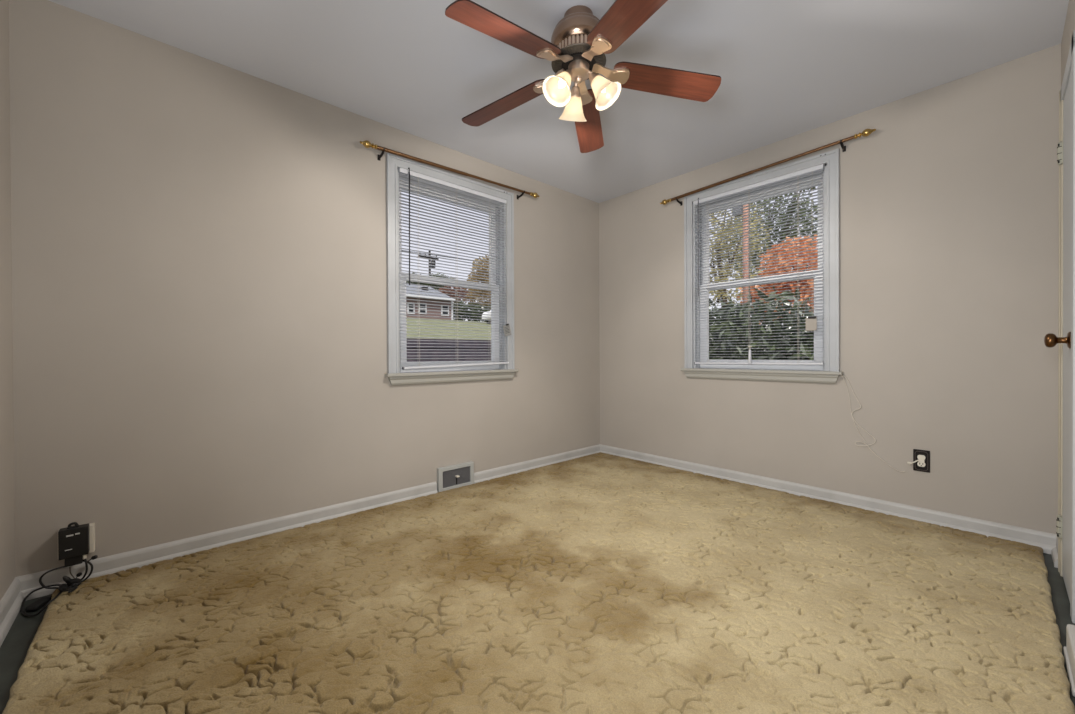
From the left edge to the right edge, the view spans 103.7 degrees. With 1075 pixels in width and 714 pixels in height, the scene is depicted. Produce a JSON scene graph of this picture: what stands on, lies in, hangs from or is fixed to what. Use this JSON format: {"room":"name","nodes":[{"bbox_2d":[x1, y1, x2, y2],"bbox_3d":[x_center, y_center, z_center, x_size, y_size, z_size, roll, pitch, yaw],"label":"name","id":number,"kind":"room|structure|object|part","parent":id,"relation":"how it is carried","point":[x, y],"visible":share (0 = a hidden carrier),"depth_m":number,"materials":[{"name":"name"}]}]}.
{"room":"empty bedroom","nodes":[
{"label":"empty bedroom","id":0,"kind":"room"},
{"bbox_2d":[0,0,14,600],"bbox_3d":[-1.195,-0.247,0.578,0.150,2.440,2.825,-1,0,-42],"label":"wall","id":1,"kind":"structure","parent":0,"point":[7,500],"depth_m":1.60,"materials":[{"name":"paint"}]},
{"bbox_2d":[0,577,24,646],"bbox_3d":[-1.123,0.926,0.644,0.028,0.094,2.825,-1,0,-42],"label":"baseboard","id":2,"kind":"structure","parent":1,"relation":"attached to","point":[10,603],"depth_m":1.55,"materials":[{"name":"paint"}]},
{"bbox_2d":[9,0,599,576],"bbox_3d":[-0.848,-0.261,2.898,3.778,2.440,0.150,-1,0,-42],"label":"wall","id":3,"kind":"structure","parent":0,"point":[199,244],"depth_m":2.11,"materials":[{"name":"paint"}]},
{"bbox_2d":[57,523,94,552],"bbox_3d":[-1.946,0.776,1.782,0.105,0.118,0.034,-1,0,-42],"label":"outlet box","id":4,"kind":"object","parent":3,"relation":"attached to","point":[91,525],"visible":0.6,"depth_m":1.80,"materials":[{"name":"beige plastic"}]},
{"bbox_2d":[58,522,89,566],"bbox_3d":[-1.922,0.772,1.750,0.084,0.172,0.045,-1,0,-42],"label":"power adapter","id":5,"kind":"object","parent":4,"relation":"attached to","point":[73,541],"visible":1,"depth_m":1.74,"materials":[{"name":"black plastic"}]},
{"bbox_2d":[20,555,97,616],"bbox_3d":[-1.895,0.904,1.669,0.205,0.132,0.190,-1,0,-42],"label":"power cable","id":6,"kind":"object","parent":5,"relation":"attached to","point":[73,583],"visible":1,"depth_m":1.69,"materials":[{"name":"black rubber"}]},
{"bbox_2d":[16,444,599,599],"bbox_3d":[-0.727,0.911,2.889,3.628,0.094,0.028,-1,0,-42],"label":"baseboard","id":7,"kind":"structure","parent":3,"relation":"attached to","point":[111,564],"depth_m":2.18,"materials":[{"name":"paint"}]},
{"bbox_2d":[360,140,539,199],"bbox_3d":[-0.538,-1.290,3.013,1.448,0.096,0.093,-1,0,-42],"label":"curtain rod","id":8,"kind":"object","parent":3,"relation":"attached to","point":[366,143],"visible":1,"depth_m":2.84,"materials":[{"name":"brown metal"}]},
{"bbox_2d":[385,152,518,385],"bbox_3d":[-0.629,-0.560,3.089,1.064,1.481,0.240,-1,0,-42],"label":"window","id":9,"kind":"structure","parent":3,"relation":"in","point":[396,360],"depth_m":2.98,"materials":[{"name":"white paint"}]},
{"bbox_3d":[-0.655,0.130,3.127,0.896,0.053,0.150,-1,0,-42],"label":"sill","id":10,"kind":"part","parent":9,"relation":"part of","materials":[{"name":"white paint"}]},
{"bbox_3d":[-0.655,-0.872,3.115,0.864,0.688,0.034,-1,0,-42],"label":"sash","id":11,"kind":"part","parent":9,"relation":"part of","materials":[{"name":"white plastic"}]},
{"bbox_3d":[-0.624,-0.235,3.088,0.864,0.668,0.036,-1,0,-42],"label":"sash","id":12,"kind":"part","parent":9,"relation":"part of","materials":[{"name":"white plastic"}]},
{"bbox_2d":[398,168,510,369],"bbox_3d":[-0.555,-0.583,3.044,0.909,1.324,0.050,-1,0,-42],"label":"window blind","id":13,"kind":"object","parent":9,"relation":"attached to","point":[402,172],"visible":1,"depth_m":3.01,"materials":[{"name":"grey plastic"}]},
{"bbox_3d":[-0.800,-0.567,2.835,0.003,1.273,0.028,-1,0,-42],"label":"ladder cord","id":14,"kind":"part","parent":13,"relation":"part of","materials":[{"name":"white fabric"}]},
{"bbox_3d":[-0.557,0.059,3.047,0.868,0.039,0.026,-1,0,-42],"label":"rail","id":15,"kind":"part","parent":13,"relation":"part of","materials":[{"name":"grey plastic"}]},
{"bbox_3d":[-0.581,-0.573,3.033,0.003,1.265,0.028,-1,0,-42],"label":"ladder cord","id":16,"kind":"part","parent":13,"relation":"part of","materials":[{"name":"white fabric"}]},
{"bbox_3d":[-0.366,-0.579,3.227,0.003,1.258,0.028,-1,0,-42],"label":"ladder cord","id":17,"kind":"part","parent":13,"relation":"part of","materials":[{"name":"white fabric"}]},
{"bbox_3d":[-0.241,-0.732,3.313,0.004,0.960,0.006,-1,0,-42],"label":"lift cord","id":18,"kind":"part","parent":13,"relation":"part of","materials":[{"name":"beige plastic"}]},
{"bbox_2d":[437,461,473,491],"bbox_3d":[-0.578,0.853,3.011,0.287,0.164,0.046,-1,0,-42],"label":"air vent","id":19,"kind":"object","parent":3,"relation":"in","point":[462,474],"visible":1,"depth_m":3.00,"materials":[{"name":"white metal"}]},
{"bbox_2d":[443,466,469,487],"bbox_3d":[-0.586,0.855,3.019,0.231,0.120,0.024,-1,0,-42],"label":"grille","id":20,"kind":"object","parent":19,"relation":"attached to","point":[453,476],"depth_m":3.01,"materials":[{"name":"grey metal"}]},
{"bbox_2d":[0,553,1074,713],"bbox_3d":[0.212,1.020,1.853,3.928,0.120,3.125,-1,0,-42],"label":"floor","id":21,"kind":"structure","parent":0,"point":[14,648],"depth_m":1.49,"materials":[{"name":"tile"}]},
{"bbox_2d":[25,596,51,611],"bbox_3d":[-1.935,0.959,1.639,0.038,0.024,0.076,0,0,-14],"label":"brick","id":22,"kind":"object","parent":21,"relation":"on","point":[41,602],"visible":0.92,"depth_m":1.62,"materials":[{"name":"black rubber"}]},
{"bbox_2d":[2,452,1074,713],"bbox_3d":[0.232,0.943,1.888,3.498,0.032,2.746,-1,0,-42],"label":"carpet","id":23,"kind":"object","parent":21,"relation":"on","point":[597,583],"visible":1,"depth_m":1.53,"materials":[{"name":"beige carpet"}]},
{"bbox_2d":[48,0,1068,202],"bbox_3d":[0.200,-1.540,1.838,3.928,0.120,3.125,-1,0,-42],"label":"ceiling","id":24,"kind":"structure","parent":0,"point":[786,68],"depth_m":2.10,"materials":[{"name":"grey paint"}]},
{"bbox_2d":[445,0,720,152],"bbox_3d":[0.144,-1.275,1.812,1.168,0.411,1.214,-1,0,-42],"label":"ceiling fan","id":25,"kind":"object","parent":24,"relation":"hanging from","point":[579,44],"visible":1,"depth_m":1.80,"materials":[{"name":"brown wood"}]},
{"bbox_3d":[-0.113,-1.218,1.584,0.482,0.006,0.138,-9,18,-41],"label":"blade","id":26,"kind":"part","parent":25,"relation":"part of","materials":[{"name":"brown wood"}]},
{"bbox_3d":[-0.154,-1.220,2.040,0.482,0.006,0.138,-7,9,31],"label":"blade","id":27,"kind":"part","parent":25,"relation":"part of","materials":[{"name":"brown wood"}]},
{"bbox_3d":[0.080,-1.136,1.760,0.122,0.135,0.123,0,0,7],"label":"lamp shade","id":28,"kind":"part","parent":25,"relation":"part of","materials":[{"name":"white glass"}]},
{"bbox_3d":[0.108,-1.159,1.782,0.045,0.060,0.033,-1,0,-42],"label":"bulb","id":29,"kind":"part","parent":25,"relation":"part of","materials":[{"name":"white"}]},
{"bbox_2d":[560,68,573,80],"bbox_3d":[0.128,-1.204,1.799,0.068,0.072,0.054,-1,0,-42],"label":"socket","id":30,"kind":"object","parent":25,"relation":"attached to","point":[569,73],"depth_m":1.77,"materials":[{"name":"brown metal"}]},
{"bbox_3d":[0.167,-1.137,1.966,0.125,0.135,0.126,-1,0,-42],"label":"lamp shade","id":31,"kind":"part","parent":25,"relation":"part of","materials":[{"name":"white glass"}]},
{"bbox_2d":[571,82,580,96],"bbox_3d":[0.173,-1.205,1.909,0.058,0.072,0.065,-1,0,-42],"label":"socket","id":32,"kind":"object","parent":25,"relation":"attached to","point":[575,92],"depth_m":1.89,"materials":[{"name":"brown metal"}]},
{"bbox_3d":[0.266,-1.223,2.219,0.138,0.006,0.482,-12,-8,11],"label":"blade","id":33,"kind":"part","parent":25,"relation":"part of","materials":[{"name":"brown wood"}]},
{"bbox_2d":[586,70,599,84],"bbox_3d":[0.245,-1.205,1.819,0.054,0.072,0.067,-1,0,-42],"label":"socket","id":34,"kind":"object","parent":25,"relation":"attached to","point":[594,78],"depth_m":1.80,"materials":[{"name":"brown metal"}]},
{"bbox_3d":[0.301,-1.137,1.796,0.122,0.135,0.123,0,0,-26],"label":"lamp shade","id":35,"kind":"part","parent":25,"relation":"part of","materials":[{"name":"white glass"}]},
{"bbox_3d":[0.333,-1.220,1.483,0.138,0.006,0.482,13,1,-24],"label":"blade","id":36,"kind":"part","parent":25,"relation":"part of","materials":[{"name":"brown wood"}]},
{"bbox_3d":[0.567,-1.223,1.875,0.482,0.006,0.138,6,-12,-5],"label":"blade","id":37,"kind":"part","parent":25,"relation":"part of","materials":[{"name":"brown wood"}]},
{"bbox_2d":[599,44,1060,533],"bbox_3d":[1.607,-0.274,3.113,0.150,2.440,3.125,-1,0,-42],"label":"wall","id":38,"kind":"structure","parent":0,"point":[949,208],"depth_m":2.42,"materials":[{"name":"paint"}]},
{"bbox_2d":[681,148,842,383],"bbox_3d":[1.610,-0.571,3.099,0.240,1.481,1.082,-1,0,-42],"label":"window","id":39,"kind":"structure","parent":38,"relation":"in","point":[828,373],"depth_m":2.92,"materials":[{"name":"white paint"}]},
{"bbox_2d":[693,164,823,364],"bbox_3d":[1.545,-0.599,3.046,0.050,1.313,0.882,-1,0,-42],"label":"window blind","id":40,"kind":"object","parent":39,"relation":"attached to","point":[811,321],"visible":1,"depth_m":3.00,"materials":[{"name":"grey plastic"}]},
{"bbox_3d":[1.540,-0.585,3.065,0.028,1.262,0.003,-1,0,-42],"label":"ladder cord","id":41,"kind":"part","parent":40,"relation":"part of","materials":[{"name":"white fabric"}]},
{"bbox_3d":[1.555,0.046,3.055,0.026,0.023,0.874,-1,0,-42],"label":"rail","id":42,"kind":"part","parent":40,"relation":"part of","materials":[{"name":"grey plastic"}]},
{"bbox_3d":[1.752,-0.586,2.832,0.028,1.260,0.003,-1,0,-42],"label":"ladder cord","id":43,"kind":"part","parent":40,"relation":"part of","materials":[{"name":"white fabric"}]},
{"bbox_3d":[1.608,-0.246,3.098,0.036,0.668,0.882,-1,0,-42],"label":"sash","id":44,"kind":"part","parent":39,"relation":"part of","materials":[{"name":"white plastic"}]},
{"bbox_3d":[1.636,-0.883,3.122,0.034,0.688,0.882,-1,0,-42],"label":"sash","id":45,"kind":"part","parent":39,"relation":"part of","materials":[{"name":"white plastic"}]},
{"bbox_3d":[1.647,0.119,3.133,0.150,0.053,0.914,-1,0,-42],"label":"sill","id":46,"kind":"part","parent":39,"relation":"part of","materials":[{"name":"white paint"}]},
{"bbox_2d":[660,129,875,205],"bbox_3d":[1.521,-1.296,3.015,0.093,0.111,1.428,-1,0,-42],"label":"curtain rod","id":47,"kind":"object","parent":38,"relation":"attached to","point":[866,132],"visible":1,"depth_m":2.87,"materials":[{"name":"brown metal"}]},
{"bbox_2d":[600,444,1056,553],"bbox_3d":[1.546,0.899,3.060,0.028,0.094,2.825,-1,0,-42],"label":"baseboard","id":48,"kind":"structure","parent":38,"relation":"attached to","point":[1046,541],"depth_m":2.56,"materials":[{"name":"paint"}]},
{"bbox_2d":[841,375,904,471],"bbox_3d":[2.010,0.388,2.547,0.009,0.557,0.318,-1,0,-42],"label":"wire","id":49,"kind":"object","parent":38,"relation":"attached to","point":[841,375],"visible":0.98,"depth_m":2.59,"materials":[{"name":"beige"}]},
{"bbox_2d":[907,449,929,472],"bbox_3d":[2.158,0.586,2.390,0.096,0.122,0.023,0,0,36],"label":"wall outlet","id":50,"kind":"object","parent":38,"relation":"attached to","point":[921,458],"visible":1,"depth_m":2.38,"materials":[{"name":"black plastic"}]},
{"bbox_2d":[917,455,925,466],"bbox_3d":[2.167,0.586,2.381,0.006,0.066,0.034,-1,0,-42],"label":"receptacle","id":51,"kind":"object","parent":50,"relation":"attached to","point":[921,459],"depth_m":2.38,"materials":[{"name":"white plastic"}]},
{"bbox_2d":[1061,0,1074,85],"bbox_3d":[1.148,-0.259,0.692,3.778,2.440,0.150,-1,0,-42],"label":"wall","id":52,"kind":"structure","parent":0,"point":[1069,27],"depth_m":1.81,"materials":[{"name":"paint"}]},
{"bbox_2d":[1051,537,1057,567],"bbox_3d":[2.419,0.901,1.964,0.205,0.094,0.028,-1,0,-42],"label":"baseboard","id":53,"kind":"structure","parent":52,"relation":"attached to","point":[1054,552],"depth_m":1.96,"materials":[{"name":"paint"}]},
{"bbox_2d":[1044,72,1070,600],"bbox_3d":[2.108,-0.076,1.695,0.397,2.031,0.105,-1,0,-42],"label":"door","id":54,"kind":"structure","parent":52,"relation":"in","point":[1063,148],"depth_m":1.70,"materials":[{"name":"grey paint"}]},
{"bbox_3d":[1.990,-0.064,1.615,0.064,0.064,0.065,-1,0,-42],"label":"knob","id":55,"kind":"part","parent":54,"relation":"part of","materials":[{"name":"gold metal"}]},
{"bbox_3d":[2.125,-0.076,1.667,0.386,2.031,0.040,-1,0,-42],"label":"panel","id":56,"kind":"part","parent":54,"relation":"part of","materials":[{"name":"grey paint"}]},
{"bbox_2d":[1058,90,1063,576],"bbox_3d":[2.286,-0.110,1.836,0.064,2.118,0.020,-1,0,-42],"label":"trim","id":57,"kind":"structure","parent":52,"relation":"attached to","point":[1060,331],"depth_m":1.83,"materials":[{"name":"beige paint"}]},
{"bbox_2d":[1060,30,1074,623],"bbox_3d":[2.112,-0.106,1.677,0.532,2.115,0.017,-1,0,-42],"label":"trim","id":58,"kind":"structure","parent":52,"relation":"attached to","point":[1070,65],"depth_m":1.51,"materials":[{"name":"grey paint"}]},
{"bbox_2d":[1063,624,1074,696],"bbox_3d":[1.623,0.907,1.260,0.270,0.098,0.052,-1,0,-42],"label":"trim","id":59,"kind":"structure","parent":52,"relation":"attached to","point":[1069,649],"depth_m":1.28,"materials":[{"name":"paint"}]},
{"label":"outside","id":60,"kind":"structure","parent":0,"visible":0},
{"bbox_3d":[10.374,1.299,8.233,48.000,0.350,17.000,-1,0,-42],"label":"ground","id":61,"kind":"structure","parent":60,"visible":0},
{"bbox_2d":[407,338,723,361],"bbox_3d":[4.743,0.373,14.446,48.000,1.588,0.228,-1,0,-42],"label":"wall","id":62,"kind":"structure","parent":61,"relation":"on","point":[445,345],"depth_m":8.40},
{"bbox_2d":[732,204,749,359],"bbox_3d":[5.736,-2.723,11.825,0.200,8.300,0.462,-1,0,-42],"label":"utility pole","id":63,"kind":"object","parent":61,"relation":"on","point":[747,287],"visible":0.25,"depth_m":11.68,"materials":[{"name":"brown metal"}]},
{"bbox_2d":[709,285,813,369],"bbox_3d":[2.832,0.183,5.382,1.524,2.145,3.306,-1,0,-42],"label":"rhododendron shrub","id":64,"kind":"object","parent":61,"relation":"on","point":[780,348],"visible":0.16,"depth_m":5.10,"materials":[{"name":"green plant"}]},
{"bbox_2d":[736,234,817,324],"bbox_3d":[9.452,-1.511,15.402,2.795,5.827,4.041,-1,0,-42],"label":"maple tree","id":65,"kind":"object","parent":61,"relation":"on","point":[811,289],"visible":0.2,"depth_m":15.04,"materials":[{"name":"orange plant"}]},
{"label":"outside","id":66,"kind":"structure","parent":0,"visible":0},
{"bbox_2d":[406,317,710,359],"bbox_3d":[-8.762,-1.601,29.350,48.000,5.500,40.000,-1,0,-42],"label":"lawn","id":67,"kind":"structure","parent":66,"point":[441,333],"depth_m":13.31,"materials":[{"name":"green plant"}]},
{"bbox_2d":[406,273,449,289],"bbox_3d":[-11.869,-6.263,41.453,8.228,4.742,3.172,-1,0,-42],"label":"tree","id":68,"kind":"object","parent":67,"relation":"on","point":[427,284],"visible":0.13,"depth_m":42.12,"materials":[{"name":"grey plant"}]},
{"bbox_2d":[406,284,454,319],"bbox_3d":[-12.169,-3.886,29.588,10.100,3.300,7.970,-1,0,-42],"label":"brick house","id":69,"kind":"structure","parent":67,"relation":"on","point":[423,311],"depth_m":29.32,"materials":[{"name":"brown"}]},
{"bbox_3d":[-7.828,-3.303,28.776,0.400,0.580,0.020,-1,0,-42],"label":"pane","id":70,"kind":"part","parent":69,"relation":"part of","materials":[{"name":"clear glass"}]},
{"bbox_2d":[403,250,475,273],"bbox_3d":[-12.840,-7.358,43.002,66.090,7.700,0.917,-1,0,-38],"label":"pole","id":71,"kind":"object","parent":67,"relation":"on","point":[403,250],"visible":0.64,"depth_m":44.41,"materials":[{"name":"grey wood"}]},
{"bbox_2d":[437,286,475,313],"bbox_3d":[-7.741,-5.067,39.402,4.505,3.727,3.260,-1,0,-42],"label":"tree","id":72,"kind":"object","parent":67,"relation":"on","point":[445,292],"visible":0.36,"depth_m":38.87,"materials":[{"name":"brown plant"}]},
{"bbox_2d":[453,299,490,321],"bbox_3d":[-4.439,-3.438,32.972,5.847,1.930,1.651,-1,0,-42],"label":"hedge","id":73,"kind":"object","parent":67,"relation":"on","point":[459,303],"visible":0.45,"depth_m":32.03,"materials":[{"name":"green plant"}]},
{"bbox_2d":[463,255,490,306],"bbox_3d":[-3.820,-5.673,35.822,5.067,6.148,3.596,-1,0,-42],"label":"tree","id":74,"kind":"object","parent":67,"relation":"on","point":[479,291],"visible":0.27,"depth_m":34.68,"materials":[{"name":"brown plant"}]},
{"bbox_2d":[482,310,490,323],"bbox_3d":[-1.421,-2.701,26.551,3.946,1.459,1.740,-1,0,-42],"label":"car","id":75,"kind":"object","parent":67,"relation":"on","point":[487,312],"visible":0.08,"depth_m":25.59,"materials":[{"name":"white paint"}]},
{"bbox_2d":[709,203,772,319],"bbox_3d":[9.039,-3.633,20.534,2.890,10.032,4.386,-1,0,-42],"label":"tree","id":76,"kind":"object","parent":67,"relation":"on","point":[723,277],"visible":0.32,"depth_m":20.10,"materials":[{"name":"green plant"}]},
{"bbox_2d":[721,187,817,337],"bbox_3d":[13.066,-4.525,23.778,3.343,11.736,6.426,-1,0,-42],"label":"autumn tree","id":77,"kind":"object","parent":67,"relation":"on","point":[813,232],"visible":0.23,"depth_m":23.07,"materials":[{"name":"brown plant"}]}
]}

